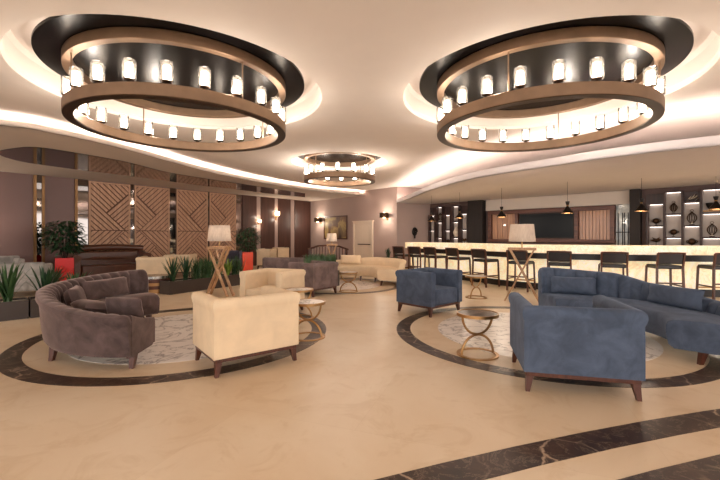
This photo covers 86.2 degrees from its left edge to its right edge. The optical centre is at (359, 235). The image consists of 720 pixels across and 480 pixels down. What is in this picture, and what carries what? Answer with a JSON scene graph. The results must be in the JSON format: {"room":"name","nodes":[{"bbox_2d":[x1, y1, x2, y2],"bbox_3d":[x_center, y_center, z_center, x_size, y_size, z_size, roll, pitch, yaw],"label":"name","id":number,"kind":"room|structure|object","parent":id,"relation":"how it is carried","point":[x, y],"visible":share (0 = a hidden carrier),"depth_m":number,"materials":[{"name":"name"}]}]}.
{"room":"hotel lobby","nodes":[
{"label":"hotel lobby","id":0,"kind":"room"},
{"bbox_2d":[0,171,309,270],"bbox_3d":[-9.388,-0.450,11.846,0.120,3.600,21.599,0,0,38],"label":"wall","id":1,"kind":"structure","parent":0,"point":[16,189],"depth_m":11.28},
{"bbox_2d":[33,175,36,261],"bbox_3d":[-9.630,-0.228,11.404,0.050,3.155,0.076,0,0,38],"label":"trim","id":2,"kind":"structure","parent":1,"relation":"attached to","point":[34,176],"depth_m":11.39,"materials":[{"name":"wood"}]},
{"bbox_2d":[37,175,41,261],"bbox_3d":[-9.582,-0.237,11.495,0.012,3.135,0.117,0,0,38],"label":"trim","id":3,"kind":"structure","parent":1,"relation":"attached to","point":[39,178],"depth_m":11.50,"materials":[{"name":"metal"}]},
{"bbox_2d":[42,176,44,262],"bbox_3d":[-9.508,-0.228,11.559,0.050,3.155,0.066,0,0,38],"label":"trim","id":4,"kind":"structure","parent":1,"relation":"attached to","point":[43,177],"depth_m":11.54,"materials":[{"name":"gold metal"}]},
{"bbox_2d":[74,179,77,245],"bbox_3d":[-8.997,-0.228,12.203,0.050,3.155,0.074,0,0,38],"label":"trim","id":5,"kind":"structure","parent":1,"relation":"attached to","point":[75,180],"depth_m":12.19,"materials":[{"name":"gold metal"}]},
{"bbox_2d":[78,179,87,251],"bbox_3d":[-8.897,-0.237,12.359,0.012,3.135,0.284,0,0,38],"label":"mirror","id":6,"kind":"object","parent":1,"relation":"attached to","point":[82,184],"depth_m":12.37,"materials":[{"name":"mirror"}]},
{"bbox_2d":[130,184,133,244],"bbox_3d":[-7.997,-0.237,13.494,0.012,3.135,0.113,0,0,38],"label":"trim","id":7,"kind":"structure","parent":1,"relation":"attached to","point":[131,185],"depth_m":13.48,"materials":[{"name":"metal"}]},
{"bbox_2d":[170,188,175,254],"bbox_3d":[-7.112,-0.237,14.610,0.012,3.135,0.227,0,0,38],"label":"trim","id":8,"kind":"structure","parent":1,"relation":"attached to","point":[172,191],"depth_m":14.60,"materials":[{"name":"metal"}]},
{"bbox_2d":[236,195,240,249],"bbox_3d":[-5.327,-0.237,16.860,0.012,3.135,0.277,0,0,38],"label":"trim","id":9,"kind":"structure","parent":1,"relation":"attached to","point":[238,197],"depth_m":16.86,"materials":[{"name":"metal"}]},
{"bbox_2d":[242,195,256,265],"bbox_3d":[-4.964,-0.228,17.287,0.050,3.155,0.743,0,0,38],"label":"trim","id":10,"kind":"structure","parent":1,"relation":"attached to","point":[249,203],"depth_m":17.30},
{"bbox_2d":[257,197,260,248],"bbox_3d":[-4.663,-0.228,17.682,0.030,3.155,0.216,0,0,38],"label":"trim","id":11,"kind":"structure","parent":1,"relation":"attached to","point":[258,198],"depth_m":17.71,"materials":[{"name":"paint"}]},
{"bbox_2d":[261,197,274,248],"bbox_3d":[-4.335,-0.228,18.081,0.050,3.155,0.783,0,0,38],"label":"trim","id":12,"kind":"structure","parent":1,"relation":"attached to","point":[267,204],"depth_m":18.04,"materials":[{"name":"wood"}]},
{"bbox_2d":[278,199,290,256],"bbox_3d":[-3.709,-0.228,18.870,0.050,3.155,0.771,0,0,38],"label":"trim","id":13,"kind":"structure","parent":1,"relation":"attached to","point":[284,205],"depth_m":18.84,"materials":[{"name":"wood"}]},
{"bbox_2d":[291,200,293,256],"bbox_3d":[-3.389,-0.228,19.289,0.030,3.155,0.244,0,0,38],"label":"trim","id":14,"kind":"structure","parent":1,"relation":"attached to","point":[292,201],"depth_m":19.28,"materials":[{"name":"paint"}]},
{"bbox_2d":[294,200,310,257],"bbox_3d":[-2.939,-0.228,19.840,0.050,3.155,1.138,0,0,38],"label":"trim","id":15,"kind":"structure","parent":1,"relation":"attached to","point":[302,209],"depth_m":19.78,"materials":[{"name":"wood"}]},
{"bbox_2d":[0,120,364,200],"bbox_3d":[-6.895,-1.859,9.940,6.354,0.085,21.704,0,0,39],"label":"ceiling","id":16,"kind":"structure","parent":0,"point":[13,134],"depth_m":10.06,"materials":[{"name":"paint"}]},
{"bbox_2d":[0,147,304,196],"bbox_3d":[-5.170,-1.812,13.086,2.348,0.007,11.007,0,0,26],"label":"trim","id":17,"kind":"structure","parent":16,"relation":"attached to","point":[34,155],"depth_m":10.02,"materials":[{"name":"paint"}]},
{"bbox_2d":[310,187,396,259],"bbox_3d":[-0.511,-0.450,18.076,0.120,3.600,6.100,0,0,-43],"label":"wall","id":18,"kind":"structure","parent":0,"point":[367,207],"depth_m":17.36,"materials":[{"name":"paint"}]},
{"bbox_2d":[324,215,346,238],"bbox_3d":[-1.205,-0.405,18.697,0.049,1.131,1.762,0,0,-43],"label":"framed painting","id":19,"kind":"object","parent":18,"relation":"attached to","point":[332,224],"visible":0.92,"depth_m":18.62,"materials":[{"name":"brown paint"}]},
{"bbox_2d":[352,220,373,257],"bbox_3d":[0.123,0.335,17.219,0.113,2.030,1.338,0,0,-43],"label":"door","id":20,"kind":"structure","parent":18,"relation":"in","point":[363,231],"depth_m":17.19,"materials":[{"name":"beige paint"}]},
{"bbox_2d":[0,266,719,479],"bbox_3d":[-0.500,1.400,9.500,35.000,0.100,29.000,0,0,0],"label":"floor","id":21,"kind":"structure","parent":0,"point":[361,402],"depth_m":2.96,"materials":[{"name":"beige stone"}]},
{"bbox_2d":[0,256,24,262],"bbox_3d":[-10.000,0.950,9.900,0.800,0.800,2.000,0,0,38],"label":"sofa","id":22,"kind":"object","parent":21,"relation":"on","point":[3,259],"visible":0.31,"depth_m":10.56,"materials":[{"name":"grey fabric"}]},
{"bbox_2d":[0,297,28,321],"bbox_3d":[-6.245,1.200,5.842,1.824,0.300,0.450,0,0,-44],"label":"planter box","id":23,"kind":"object","parent":21,"relation":"on","point":[18,308],"visible":1,"depth_m":6.20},
{"bbox_2d":[0,262,29,301],"bbox_3d":[-5.765,0.748,6.293,0.576,0.676,0.607,0,0,0],"label":"spiky plant","id":24,"kind":"object","parent":23,"relation":"on","point":[7,286],"visible":0.95,"depth_m":6.28,"materials":[{"name":"green plant"}]},
{"bbox_2d":[0,262,52,291],"bbox_3d":[-8.150,0.970,8.600,1.900,0.760,0.850,0,0,-27],"label":"sofa","id":25,"kind":"object","parent":21,"relation":"on","point":[24,286],"visible":0.36,"depth_m":8.52,"materials":[{"name":"grey fabric"}]},
{"bbox_2d":[28,296,39,317],"bbox_3d":[-5.196,1.200,6.857,1.061,0.300,0.450,0,0,-45],"label":"planter box","id":26,"kind":"object","parent":21,"relation":"on","point":[33,306],"visible":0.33,"depth_m":6.37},
{"bbox_2d":[24,266,64,290],"bbox_3d":[-5.452,0.796,6.621,0.558,0.580,0.406,0,0,0],"label":"spiky plant","id":27,"kind":"object","parent":26,"relation":"on","point":[46,279],"visible":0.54,"depth_m":6.62,"materials":[{"name":"green plant"}]},
{"bbox_2d":[55,257,73,281],"bbox_3d":[-8.366,0.988,10.900,0.432,0.736,0.420,0,0,-38],"label":"square pot","id":28,"kind":"object","parent":21,"relation":"on","point":[67,263],"visible":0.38,"depth_m":10.75,"materials":[{"name":"plastic"}]},
{"bbox_2d":[38,220,87,257],"bbox_3d":[-8.335,0.106,10.899,1.223,1.133,1.248,0,0,0],"label":"potted shrub","id":29,"kind":"object","parent":28,"relation":"on","point":[51,238],"visible":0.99,"depth_m":10.74,"materials":[{"name":"green plant"}]},
{"bbox_2d":[88,181,129,250],"bbox_3d":[-8.401,-0.223,12.944,0.062,3.125,1.231,0,0,38],"label":"panel","id":30,"kind":"object","parent":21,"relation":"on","point":[108,203],"visible":0.67,"depth_m":12.89,"materials":[{"name":"brown wood"}]},
{"bbox_2d":[67,244,150,277],"bbox_3d":[-7.980,0.807,12.300,2.140,1.085,0.921,0,0,-44],"label":"piano","id":31,"kind":"object","parent":21,"relation":"on","point":[95,261],"visible":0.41,"depth_m":12.27,"materials":[{"name":"brown wood"}]},
{"bbox_2d":[67,314,207,364],"bbox_3d":[-2.430,1.348,5.400,2.720,0.003,2.720,0,0,0],"label":"rug","id":32,"kind":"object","parent":21,"relation":"on","point":[173,342],"depth_m":4.69,"materials":[{"name":"carpet"}]},
{"bbox_2d":[35,269,159,368],"bbox_3d":[-3.265,0.946,4.878,1.245,0.808,2.922,0,0,-26],"label":"curved sofa","id":33,"kind":"object","parent":32,"relation":"on","point":[65,329],"visible":0.8,"depth_m":3.90,"materials":[{"name":"fabric"}]},
{"bbox_2d":[64,285,85,306],"bbox_3d":[-3.514,0.765,4.756,0.191,0.272,0.500,0,0,-26],"label":"cushion","id":34,"kind":"object","parent":33,"relation":"on","point":[77,292],"visible":0.69,"depth_m":4.58,"materials":[{"name":"fabric"}]},
{"bbox_2d":[69,299,106,313],"bbox_3d":[-3.047,0.815,4.410,0.500,0.181,0.330,0,0,36],"label":"cushion","id":35,"kind":"object","parent":33,"relation":"on","point":[94,306],"visible":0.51,"depth_m":4.27,"materials":[{"name":"fabric"}]},
{"bbox_2d":[82,276,129,299],"bbox_3d":[-3.621,0.750,5.515,0.187,0.274,0.780,0,0,10],"label":"cushion","id":36,"kind":"object","parent":33,"relation":"on","point":[112,287],"visible":0.98,"depth_m":5.40,"materials":[{"name":"fabric"}]},
{"bbox_2d":[104,297,143,317],"bbox_3d":[-2.566,0.778,4.192,0.440,0.223,0.166,0,0,9],"label":"cushion","id":37,"kind":"object","parent":33,"relation":"on","point":[114,305],"visible":0.89,"depth_m":4.13,"materials":[{"name":"fabric"}]},
{"bbox_2d":[134,185,169,256],"bbox_3d":[-7.553,-0.223,14.013,0.061,3.125,1.220,0,0,38],"label":"panel","id":38,"kind":"object","parent":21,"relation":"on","point":[151,204],"visible":0.7,"depth_m":13.99,"materials":[{"name":"brown wood"}]},
{"bbox_2d":[135,255,173,273],"bbox_3d":[-6.099,0.978,11.498,0.868,0.745,0.804,0,0,-14],"label":"armchair","id":39,"kind":"object","parent":21,"relation":"on","point":[151,265],"visible":0.55,"depth_m":11.14,"materials":[{"name":"beige fabric"}]},
{"bbox_2d":[148,274,170,292],"bbox_3d":[-4.950,1.150,9.350,0.680,0.400,0.680,0,0,0],"label":"coffee table","id":40,"kind":"object","parent":21,"relation":"on","point":[153,279],"visible":0.36,"depth_m":9.05,"materials":[{"name":"gold metal"}]},
{"bbox_2d":[0,308,325,386],"bbox_3d":[-2.430,1.348,5.400,3.900,0.003,3.900,0,0,0],"label":"trim","id":41,"kind":"structure","parent":21,"relation":"on","point":[12,365],"depth_m":3.83,"materials":[{"name":"stone"}]},
{"bbox_2d":[299,298,324,340],"bbox_3d":[-0.695,1.111,5.146,0.464,0.478,0.464,0,0,20],"label":"side table","id":42,"kind":"object","parent":41,"relation":"on","point":[308,302],"visible":0.67,"depth_m":5.09,"materials":[{"name":"white stone"}]},
{"bbox_2d":[163,253,196,276],"bbox_3d":[-6.000,0.978,12.898,0.848,0.745,0.804,0,0,-9],"label":"armchair","id":43,"kind":"object","parent":21,"relation":"on","point":[190,257],"visible":0.4,"depth_m":12.55,"materials":[{"name":"beige fabric"}]},
{"bbox_2d":[176,189,207,265],"bbox_3d":[-6.614,-0.223,15.196,0.061,3.125,1.270,0,0,38],"label":"panel","id":44,"kind":"object","parent":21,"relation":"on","point":[191,206],"visible":0.82,"depth_m":15.17,"materials":[{"name":"brown wood"}]},
{"bbox_2d":[159,273,239,294],"bbox_3d":[-3.906,1.200,9.965,0.400,0.300,2.441,0,0,30],"label":"planter box","id":45,"kind":"object","parent":21,"relation":"on","point":[179,286],"visible":0.56,"depth_m":9.31,"materials":[{"name":"wood"}]},
{"bbox_2d":[162,257,183,281],"bbox_3d":[-4.400,0.771,9.096,0.526,0.630,0.427,0,0,-30],"label":"spiky plant","id":46,"kind":"object","parent":45,"relation":"on","point":[172,267],"visible":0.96,"depth_m":9.04,"materials":[{"name":"green plant"}]},
{"bbox_2d":[177,256,197,279],"bbox_3d":[-4.222,0.778,9.418,0.531,0.615,0.494,0,0,-19],"label":"spiky plant","id":47,"kind":"object","parent":45,"relation":"on","point":[185,266],"visible":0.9,"depth_m":9.35,"materials":[{"name":"green plant"}]},
{"bbox_2d":[188,257,204,278],"bbox_3d":[-4.080,0.798,9.656,0.464,0.575,0.461,0,0,15],"label":"grass plant","id":48,"kind":"object","parent":45,"relation":"on","point":[197,271],"visible":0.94,"depth_m":9.62,"materials":[{"name":"green plant"}]},
{"bbox_2d":[198,258,214,277],"bbox_3d":[-3.923,0.790,9.924,0.493,0.591,0.513,0,0,0],"label":"grass plant","id":49,"kind":"object","parent":45,"relation":"on","point":[207,271],"visible":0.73,"depth_m":9.82,"materials":[{"name":"green plant"}]},
{"bbox_2d":[226,255,246,274],"bbox_3d":[-3.441,0.795,10.760,0.555,0.582,0.442,0,0,0],"label":"grass plant","id":50,"kind":"object","parent":45,"relation":"on","point":[237,264],"visible":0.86,"depth_m":10.70,"materials":[{"name":"green plant"}]},
{"bbox_2d":[206,225,234,296],"bbox_3d":[-3.188,0.557,8.735,0.688,1.593,0.516,0,0,25],"label":"floor lamp","id":51,"kind":"object","parent":21,"relation":"on","point":[219,233],"visible":0.99,"depth_m":8.64,"materials":[{"name":"brown wood"}]},
{"bbox_2d":[209,192,235,266],"bbox_3d":[-5.782,-0.223,16.245,0.061,3.125,1.232,0,0,38],"label":"panel","id":52,"kind":"object","parent":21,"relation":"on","point":[222,207],"visible":0.53,"depth_m":16.23,"materials":[{"name":"brown wood"}]},
{"bbox_2d":[224,250,241,269],"bbox_3d":[-4.951,0.960,15.002,0.628,0.780,0.624,0,0,-24],"label":"armchair","id":53,"kind":"object","parent":21,"relation":"on","point":[233,253],"visible":0.3,"depth_m":15.13,"materials":[{"name":"fabric"}]},
{"bbox_2d":[191,285,300,378],"bbox_3d":[-1.240,0.977,4.185,0.932,0.745,0.754,0,0,-38],"label":"armchair","id":54,"kind":"object","parent":21,"relation":"on","point":[226,329],"visible":1,"depth_m":3.89,"materials":[{"name":"beige fabric"}]},
{"bbox_2d":[242,252,252,270],"bbox_3d":[-3.857,0.953,13.200,0.352,0.806,0.340,0,0,-20],"label":"square pot","id":55,"kind":"object","parent":21,"relation":"on","point":[249,255],"visible":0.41,"depth_m":13.04,"materials":[{"name":"plastic"}]},
{"bbox_2d":[233,227,261,252],"bbox_3d":[-3.843,0.136,13.205,1.026,0.975,0.998,0,0,0],"label":"potted shrub","id":56,"kind":"object","parent":55,"relation":"on","point":[250,244],"visible":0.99,"depth_m":13.03,"materials":[{"name":"green plant"}]},
{"bbox_2d":[256,248,276,268],"bbox_3d":[-3.780,0.929,15.598,0.628,0.842,0.604,0,0,12],"label":"armchair","id":57,"kind":"object","parent":21,"relation":"on","point":[261,253],"visible":0.63,"depth_m":15.34,"materials":[{"name":"beige fabric"}]},
{"bbox_2d":[239,268,305,309],"bbox_3d":[-1.539,0.978,6.852,0.868,0.745,0.784,0,0,21],"label":"armchair","id":58,"kind":"object","parent":21,"relation":"on","point":[251,281],"visible":0.59,"depth_m":6.77,"materials":[{"name":"beige fabric"}]},
{"bbox_2d":[272,247,288,256],"bbox_3d":[-3.421,0.920,16.599,0.554,0.860,0.508,0,0,-41],"label":"armchair","id":59,"kind":"object","parent":21,"relation":"on","point":[281,251],"visible":0.34,"depth_m":16.42,"materials":[{"name":"beige fabric"}]},
{"bbox_2d":[262,257,304,268],"bbox_3d":[-2.050,0.990,11.550,1.550,0.720,0.800,0,0,6],"label":"sofa","id":60,"kind":"object","parent":21,"relation":"on","point":[267,262],"visible":0.23,"depth_m":11.19,"materials":[{"name":"grey fabric"}]},
{"bbox_2d":[285,287,313,320],"bbox_3d":[-1.000,1.111,6.350,0.464,0.478,0.464,0,0,-10],"label":"side table","id":61,"kind":"object","parent":21,"relation":"on","point":[295,289],"visible":0.43,"depth_m":6.36,"materials":[{"name":"white stone"}]},
{"bbox_2d":[288,260,338,296],"bbox_3d":[-1.086,0.978,9.019,0.804,0.745,0.868,0,0,37],"label":"armchair","id":62,"kind":"object","parent":21,"relation":"on","point":[320,275],"visible":0.8,"depth_m":8.71,"materials":[{"name":"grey fabric"}]},
{"bbox_2d":[301,245,348,259],"bbox_3d":[-1.244,0.828,13.771,1.581,1.045,0.766,0,0,14],"label":"settee","id":63,"kind":"object","parent":21,"relation":"on","point":[319,246],"visible":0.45,"depth_m":14.06,"materials":[{"name":"brown wood"}]},
{"bbox_2d":[339,271,357,292],"bbox_3d":[-0.280,1.111,9.365,0.464,0.478,0.464,0,0,0],"label":"side table","id":64,"kind":"object","parent":21,"relation":"on","point":[340,272],"visible":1,"depth_m":9.35,"materials":[{"name":"gold stone"}]},
{"bbox_2d":[306,278,395,293],"bbox_3d":[-0.560,1.348,10.600,3.360,0.003,3.360,0,0,0],"label":"trim","id":65,"kind":"structure","parent":21,"relation":"on","point":[394,283],"depth_m":9.35,"materials":[{"name":"stone"}]},
{"bbox_2d":[336,257,405,285],"bbox_3d":[0.296,1.000,11.541,1.271,0.700,3.052,0,0,-45],"label":"curved sofa","id":66,"kind":"object","parent":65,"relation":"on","point":[382,268],"visible":0.8,"depth_m":11.43,"materials":[{"name":"beige fabric"}]},
{"bbox_2d":[340,255,360,264],"bbox_3d":[-0.296,0.750,12.197,0.660,0.293,0.180,0,0,10],"label":"cushion","id":67,"kind":"object","parent":66,"relation":"on","point":[345,259],"visible":1,"depth_m":12.13,"materials":[{"name":"beige fabric"}]},
{"bbox_2d":[323,280,379,290],"bbox_3d":[-0.560,1.348,10.600,2.200,0.003,2.200,0,0,0],"label":"rug","id":68,"kind":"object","parent":21,"relation":"on","point":[360,285],"depth_m":10.47,"materials":[{"name":"carpet"}]},
{"bbox_3d":[-1.079,1.140,10.510,0.985,0.420,0.350,0,0,24],"label":"planter box","id":69,"kind":"object","parent":68,"relation":"on","visible":0},
{"bbox_2d":[303,253,335,262],"bbox_3d":[-1.074,0.719,10.508,1.022,0.494,0.351,0,0,24],"label":"clump","id":70,"kind":"object","parent":69,"relation":"on","point":[316,257],"visible":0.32,"depth_m":10.41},
{"bbox_2d":[392,246,413,268],"bbox_3d":[1.464,0.843,13.151,0.578,1.012,0.535,0,0,-39],"label":"bar stool","id":71,"kind":"object","parent":21,"relation":"on","point":[396,249],"visible":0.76,"depth_m":13.01,"materials":[{"name":"brown wood"}]},
{"bbox_2d":[407,246,429,268],"bbox_3d":[1.919,0.843,12.653,0.578,1.012,0.535,0,0,-43],"label":"bar stool","id":72,"kind":"object","parent":21,"relation":"on","point":[416,251],"visible":0.85,"depth_m":12.56,"materials":[{"name":"black leather"}]},
{"bbox_2d":[395,267,462,317],"bbox_3d":[1.238,0.977,6.921,0.908,0.745,0.804,0,0,-41],"label":"armchair","id":73,"kind":"object","parent":21,"relation":"on","point":[428,288],"visible":1,"depth_m":6.70,"materials":[{"name":"blue fabric"}]},
{"bbox_2d":[423,247,445,267],"bbox_3d":[2.356,0.843,12.132,0.578,1.012,0.535,0,0,-34],"label":"bar stool","id":74,"kind":"object","parent":21,"relation":"on","point":[429,252],"visible":0.86,"depth_m":12.03,"materials":[{"name":"black leather"}]},
{"bbox_2d":[428,205,467,242],"bbox_3d":[3.604,0.056,15.689,1.909,2.548,0.218,0,0,45],"label":"display shelf","id":75,"kind":"object","parent":21,"relation":"on","point":[438,231],"visible":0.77,"depth_m":15.73,"materials":[{"name":"brown wood"}]},
{"bbox_2d":[445,248,470,281],"bbox_3d":[2.861,0.843,11.278,0.578,1.012,0.535,0,0,-29],"label":"bar stool","id":76,"kind":"object","parent":21,"relation":"on","point":[449,251],"visible":0.88,"depth_m":11.17,"materials":[{"name":"black leather"}]},
{"bbox_2d":[465,275,486,298],"bbox_3d":[2.546,1.111,8.451,0.464,0.478,0.464,0,0,-40],"label":"side table","id":77,"kind":"object","parent":21,"relation":"on","point":[466,276],"visible":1,"depth_m":8.36,"materials":[{"name":"gold stone"}]},
{"bbox_2d":[457,309,498,360],"bbox_3d":[1.339,1.111,4.386,0.464,0.478,0.464,0,0,-15],"label":"side table","id":78,"kind":"object","parent":21,"relation":"on","point":[477,314],"visible":1,"depth_m":4.35,"materials":[{"name":"metal"}]},
{"bbox_2d":[471,249,499,287],"bbox_3d":[3.358,0.843,10.371,0.578,1.012,0.535,0,0,-28],"label":"bar stool","id":79,"kind":"object","parent":21,"relation":"on","point":[480,254],"visible":0.96,"depth_m":10.27,"materials":[{"name":"wood"}]},
{"bbox_2d":[504,224,537,300],"bbox_3d":[3.339,0.557,7.935,0.688,1.593,0.516,0,0,25],"label":"floor lamp","id":80,"kind":"object","parent":21,"relation":"on","point":[521,233],"visible":0.98,"depth_m":7.78,"materials":[{"name":"fabric"}]},
{"bbox_2d":[506,250,535,291],"bbox_3d":[3.972,0.843,9.528,0.535,1.012,0.578,0,0,44],"label":"bar stool","id":81,"kind":"object","parent":21,"relation":"on","point":[521,255],"visible":0.83,"depth_m":9.46,"materials":[{"name":"black leather"}]},
{"bbox_2d":[375,409,719,479],"bbox_3d":[8.266,1.348,-3.719,42.062,0.003,14.798,0,0,0],"label":"trim","id":82,"kind":"structure","parent":21,"relation":"on","point":[492,464],"depth_m":2.43,"materials":[{"name":"stone"}]},
{"bbox_2d":[438,312,662,360],"bbox_3d":[2.500,1.348,5.400,2.760,0.003,2.760,0,0,0],"label":"rug","id":83,"kind":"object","parent":21,"relation":"on","point":[452,328],"depth_m":5.26,"materials":[{"name":"carpet"}]},
{"bbox_2d":[538,267,719,364],"bbox_3d":[3.668,0.929,5.092,1.253,0.842,2.856,0,0,-20],"label":"curved sofa","id":84,"kind":"object","parent":83,"relation":"on","point":[683,328],"visible":0.62,"depth_m":4.79,"materials":[{"name":"blue fabric"}]},
{"bbox_2d":[551,276,596,294],"bbox_3d":[3.279,0.760,5.928,0.620,0.256,0.173,0,0,25],"label":"cushion","id":85,"kind":"object","parent":84,"relation":"on","point":[576,285],"visible":1,"depth_m":5.87,"materials":[{"name":"blue fabric"}]},
{"bbox_2d":[647,283,704,311],"bbox_3d":[4.017,0.770,4.931,0.173,0.256,0.750,0,0,-8],"label":"cushion","id":86,"kind":"object","parent":84,"relation":"on","point":[688,298],"visible":1,"depth_m":4.82,"materials":[{"name":"blue fabric"}]},
{"bbox_2d":[397,306,719,387],"bbox_3d":[2.500,1.348,5.400,3.960,0.003,3.960,0,0,0],"label":"trim","id":87,"kind":"structure","parent":21,"relation":"on","point":[710,372],"depth_m":3.86,"materials":[{"name":"stone"}]},
{"bbox_2d":[547,251,571,268],"bbox_3d":[4.675,0.843,9.020,0.535,1.012,0.578,0,0,30],"label":"bar stool","id":88,"kind":"object","parent":21,"relation":"on","point":[564,258],"visible":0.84,"depth_m":8.82,"materials":[{"name":"black leather"}]},
{"bbox_2d":[405,242,719,296],"bbox_3d":[5.981,0.785,10.170,10.961,1.130,2.684,0,0,28],"label":"bar counter","id":89,"kind":"object","parent":21,"relation":"on","point":[584,257],"depth_m":9.16,"materials":[{"name":"stone"}]},
{"bbox_2d":[405,242,719,254],"bbox_3d":[5.981,0.320,10.170,10.961,0.200,2.684,0,0,28],"label":"countertop","id":90,"kind":"structure","parent":89,"relation":"on","point":[540,248],"depth_m":9.02,"materials":[{"name":"stone"}]},
{"bbox_2d":[508,292,648,401],"bbox_3d":[1.967,0.978,3.638,0.949,0.745,0.884,0,0,14],"label":"armchair","id":91,"kind":"object","parent":21,"relation":"on","point":[606,341],"visible":1,"depth_m":3.24,"materials":[{"name":"blue fabric"}]},
{"bbox_2d":[598,252,628,275],"bbox_3d":[5.604,0.843,8.536,0.535,1.012,0.578,0,0,26],"label":"bar stool","id":92,"kind":"object","parent":21,"relation":"on","point":[607,259],"visible":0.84,"depth_m":8.35,"materials":[{"name":"wood"}]},
{"bbox_2d":[645,252,685,287],"bbox_3d":[6.520,0.843,8.234,0.535,1.012,0.578,0,0,12],"label":"bar stool","id":93,"kind":"object","parent":21,"relation":"on","point":[664,260],"visible":0.9,"depth_m":8.04,"materials":[{"name":"black leather"}]},
{"bbox_2d":[618,454,719,479],"bbox_3d":[8.266,1.348,-4.024,41.207,0.003,14.499,0,0,0],"label":"trim","id":94,"kind":"structure","parent":21,"relation":"on","point":[708,468],"depth_m":2.19,"materials":[{"name":"stone"}]},
{"bbox_2d":[646,188,719,245],"bbox_3d":[8.934,0.043,10.359,2.031,2.573,0.218,0,0,45],"label":"display shelf","id":95,"kind":"object","parent":21,"relation":"on","point":[658,205],"visible":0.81,"depth_m":10.50,"materials":[{"name":"brown wood"}]},
{"bbox_2d":[695,253,719,299],"bbox_3d":[7.522,0.843,8.062,0.535,1.012,0.578,0,0,7],"label":"bar stool","id":96,"kind":"object","parent":21,"relation":"on","point":[715,266],"visible":0.96,"depth_m":7.91,"materials":[{"name":"black leather"}]},
{"bbox_2d":[0,0,719,191],"bbox_3d":[-0.500,-2.195,9.500,35.000,0.340,29.000,0,0,0],"label":"ceiling","id":97,"kind":"structure","parent":0,"point":[362,64],"depth_m":5.18,"materials":[{"name":"paint"}]},
{"bbox_2d":[419,15,693,109],"bbox_3d":[2.510,-2.217,5.420,3.310,0.035,3.310,0,0,0],"label":"ceiling recess","id":98,"kind":"structure","parent":97,"relation":"attached to","point":[677,37],"depth_m":4.80,"materials":[{"name":"black paint"}]},
{"bbox_2d":[436,26,665,151],"bbox_3d":[2.510,-1.838,5.420,2.814,0.718,2.798,0,0,-39],"label":"ring chandelier","id":99,"kind":"object","parent":98,"relation":"hanging from","point":[595,91],"visible":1,"depth_m":4.47,"materials":[{"name":"wood"}]},
{"bbox_3d":[-2.455,-2.263,5.420,3.190,0.025,3.190,0,0,0],"label":"trim","id":100,"kind":"structure","parent":97,"relation":"attached to","visible":0},
{"bbox_2d":[31,14,303,110],"bbox_3d":[-2.455,-2.217,5.420,3.310,0.035,3.310,0,0,0],"label":"ceiling recess","id":101,"kind":"structure","parent":100,"relation":"attached to","point":[48,36],"depth_m":4.77,"materials":[{"name":"black paint"}]},
{"bbox_2d":[60,27,285,151],"bbox_3d":[-2.455,-1.838,5.420,2.784,0.718,2.768,0,0,39],"label":"ring chandelier","id":102,"kind":"object","parent":101,"relation":"hanging from","point":[130,92],"visible":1,"depth_m":4.49,"materials":[{"name":"wood"}]},
{"bbox_3d":[-0.560,-2.263,10.600,2.220,0.025,2.220,0,0,0],"label":"trim","id":103,"kind":"structure","parent":97,"relation":"attached to","visible":0},
{"bbox_2d":[298,154,380,161],"bbox_3d":[-0.560,-2.217,10.600,2.340,0.035,2.340,0,0,0],"label":"trim","id":104,"kind":"structure","parent":103,"relation":"attached to","point":[324,157],"depth_m":10.79,"materials":[{"name":"black paint"}]},
{"bbox_2d":[304,152,374,186],"bbox_3d":[-0.560,-1.838,10.600,1.956,0.718,1.975,0,0,0],"label":"ring chandelier","id":105,"kind":"object","parent":104,"relation":"hanging from","point":[310,178],"visible":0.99,"depth_m":10.19,"materials":[{"name":"brown metal"}]},
{"bbox_2d":[397,187,429,268],"bbox_3d":[2.236,-0.450,16.180,1.616,3.600,0.120,0,0,-24],"label":"wall","id":106,"kind":"structure","parent":0,"point":[409,215],"depth_m":16.04,"materials":[{"name":"paint"}]},
{"bbox_2d":[397,135,719,203],"bbox_3d":[8.444,-1.438,8.561,19.360,0.155,7.947,0,0,31],"label":"ceiling","id":107,"kind":"structure","parent":0,"point":[690,161],"depth_m":8.65,"materials":[{"name":"paint"}]},
{"bbox_2d":[430,184,719,244],"bbox_3d":[7.917,-0.450,11.617,13.789,3.600,0.120,0,0,45],"label":"wall","id":108,"kind":"structure","parent":0,"point":[698,187],"depth_m":11.69,"materials":[{"name":"wood"}]},
{"bbox_2d":[468,200,485,242],"bbox_3d":[4.476,0.000,14.762,0.605,2.700,0.300,0,0,45],"label":"column","id":109,"kind":"structure","parent":108,"relation":"attached to","point":[477,208],"depth_m":14.61,"materials":[{"name":"wood"}]},
{"bbox_2d":[488,205,615,242],"bbox_3d":[6.282,-0.355,13.054,0.158,1.130,4.042,0,0,-45],"label":"wall panel","id":110,"kind":"object","parent":108,"relation":"attached to","point":[594,224],"visible":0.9,"depth_m":12.30,"materials":[{"name":"brown wood"}]},
{"bbox_2d":[519,213,573,237],"bbox_3d":[6.293,-0.350,13.055,1.758,0.840,0.082,0,0,45],"label":"television","id":111,"kind":"object","parent":110,"relation":"attached to","point":[546,225],"visible":0.68,"depth_m":12.88,"materials":[{"name":"black metal"}]},
{"bbox_2d":[486,190,628,210],"bbox_3d":[6.394,-1.150,12.985,4.540,0.400,0.100,0,0,45],"label":"trim","id":112,"kind":"structure","parent":108,"relation":"attached to","point":[613,197],"depth_m":12.67,"materials":[{"name":"paint"}]},
{"bbox_2d":[616,204,628,244],"bbox_3d":[7.885,-0.300,11.527,0.370,1.300,0.046,0,0,45],"label":"window","id":113,"kind":"structure","parent":108,"relation":"in","point":[622,210],"depth_m":11.52,"materials":[{"name":"clear glass"}]},
{"bbox_2d":[629,189,641,244],"bbox_3d":[8.027,0.000,11.210,0.254,2.700,0.300,0,0,45],"label":"pillar","id":114,"kind":"structure","parent":108,"relation":"attached to","point":[635,218],"depth_m":11.11,"materials":[{"name":"wood"}]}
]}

